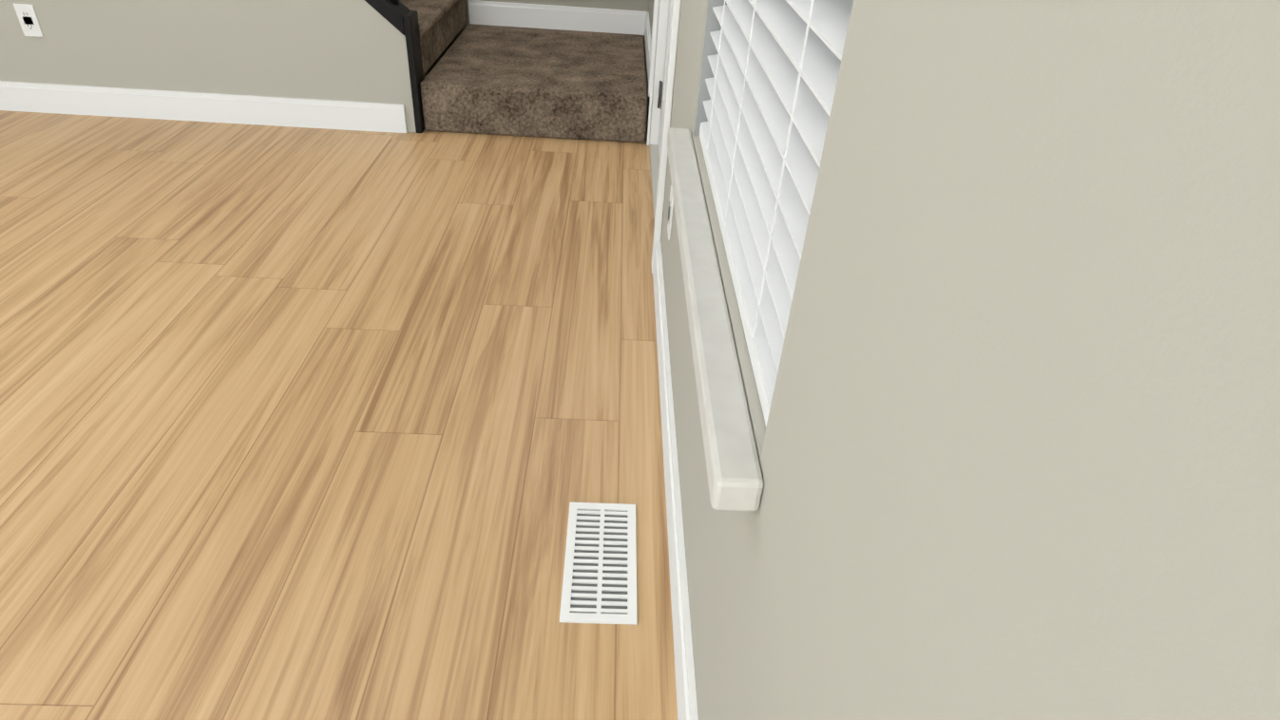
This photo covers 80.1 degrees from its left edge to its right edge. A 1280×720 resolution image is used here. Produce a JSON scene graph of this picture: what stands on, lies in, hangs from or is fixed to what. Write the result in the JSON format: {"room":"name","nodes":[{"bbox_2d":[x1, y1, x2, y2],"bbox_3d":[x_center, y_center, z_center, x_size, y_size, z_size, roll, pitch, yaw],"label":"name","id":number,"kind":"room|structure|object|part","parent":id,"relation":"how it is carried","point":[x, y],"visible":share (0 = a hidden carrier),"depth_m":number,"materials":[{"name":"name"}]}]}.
{"room":"empty living room","nodes":[
{"label":"empty living room","id":0,"kind":"room"},
{"bbox_2d":[0,0,416,133],"bbox_3d":[-2.588,-2.058,2.455,3.456,2.440,0.110,2,35,-3],"label":"wall","id":1,"kind":"structure","parent":0,"point":[353,50],"depth_m":2.98,"materials":[{"name":"beige paint"}]},
{"bbox_2d":[13,3,43,37],"bbox_3d":[-2.344,-1.302,2.915,0.070,0.115,0.007,2,35,-3],"label":"electrical outlet","id":2,"kind":"object","parent":1,"relation":"attached to","point":[27,16],"visible":1,"depth_m":2.91,"materials":[{"name":"white plastic"}]},
{"bbox_2d":[0,80,407,133],"bbox_3d":[-2.215,-1.051,3.087,2.495,0.115,0.014,2,35,-3],"label":"baseboard","id":3,"kind":"structure","parent":1,"relation":"attached to","point":[194,106],"depth_m":3.10,"materials":[{"name":"white wood"}]},
{"bbox_2d":[0,60,677,719],"bbox_3d":[-4.076,0.133,1.419,8.690,0.150,12.400,2,35,-3],"label":"floor","id":4,"kind":"structure","parent":0,"point":[314,424],"depth_m":1.66,"materials":[{"name":"brown wood"}]},
{"bbox_2d":[364,0,648,142],"bbox_3d":[-1.649,-2.301,2.939,3.482,2.400,1.174,2,35,-3],"label":"staircase","id":5,"kind":"structure","parent":4,"relation":"on","point":[511,81],"depth_m":3.21,"materials":[{"name":"brown carpet"}]},
{"bbox_2d":[559,502,636,625],"bbox_3d":[-0.072,0.362,1.388,0.130,0.006,0.273,2,35,-3],"label":"floor vent","id":6,"kind":"object","parent":4,"relation":"in","point":[600,580],"visible":1,"depth_m":1.37,"materials":[{"name":"white metal"}]},
{"bbox_2d":[436,0,649,60],"bbox_3d":[-1.576,-3.705,2.772,3.510,4.900,0.150,2,35,-3],"label":"wall","id":7,"kind":"structure","parent":0,"point":[636,5],"depth_m":3.99,"materials":[{"name":"beige paint"}]},
{"bbox_2d":[468,0,642,35],"bbox_3d":[-0.443,-1.808,4.014,0.910,0.115,0.014,2,35,-3],"label":"baseboard","id":8,"kind":"structure","parent":7,"relation":"attached to","point":[481,12],"depth_m":4.01,"materials":[{"name":"white wood"}]},
{"bbox_2d":[645,0,1279,719],"bbox_3d":[0.267,0.017,-0.211,0.220,2.440,9.350,2,35,-3],"label":"wall","id":9,"kind":"structure","parent":0,"point":[1018,443],"depth_m":0.28,"materials":[{"name":"beige paint"}]},
{"bbox_2d":[642,11,651,83],"bbox_3d":[0.041,-1.480,3.597,0.015,0.115,1.087,2,35,-3],"label":"baseboard","id":10,"kind":"structure","parent":9,"relation":"attached to","point":[646,31],"depth_m":3.67,"materials":[{"name":"white wood"}]},
{"bbox_2d":[646,0,681,273],"bbox_3d":[0.202,-1.460,2.202,0.218,2.094,1.217,2,35,-3],"label":"door frame","id":11,"kind":"structure","parent":9,"relation":"attached to","point":[671,60],"depth_m":2.88,"materials":[{"name":"white wood"}]},
{"bbox_2d":[657,0,671,155],"bbox_3d":[0.129,-1.435,2.231,0.119,1.980,1.042,2,35,-3],"label":"front door","id":12,"kind":"structure","parent":9,"relation":"in","point":[665,67],"depth_m":2.98,"materials":[{"name":"white wood"}]},
{"bbox_3d":[0.106,-1.450,2.244,0.074,1.687,1.004,2,35,-3],"label":"front door hardware","id":13,"kind":"part","parent":12,"relation":"part of","materials":[{"name":"black metal"}]},
{"bbox_2d":[667,185,673,240],"bbox_3d":[0.074,-0.362,1.869,0.007,0.115,0.070,2,35,-3],"label":"electrical outlet","id":14,"kind":"object","parent":9,"relation":"attached to","point":[670,214],"visible":1,"depth_m":1.85,"materials":[{"name":"white plastic"}]},
{"bbox_2d":[652,240,698,719],"bbox_3d":[0.094,1.661,-0.551,0.015,0.115,6.857,2,35,-3],"label":"baseboard","id":15,"kind":"structure","parent":9,"relation":"attached to","point":[684,668],"depth_m":1.36,"materials":[{"name":"white wood"}]},
{"bbox_2d":[667,0,853,512],"bbox_3d":[0.222,-0.739,0.687,0.235,1.473,0.985,2,35,-3],"label":"window","id":16,"kind":"structure","parent":9,"relation":"in","point":[769,73],"depth_m":0.83,"materials":[{"name":"white plastic"}]}
]}

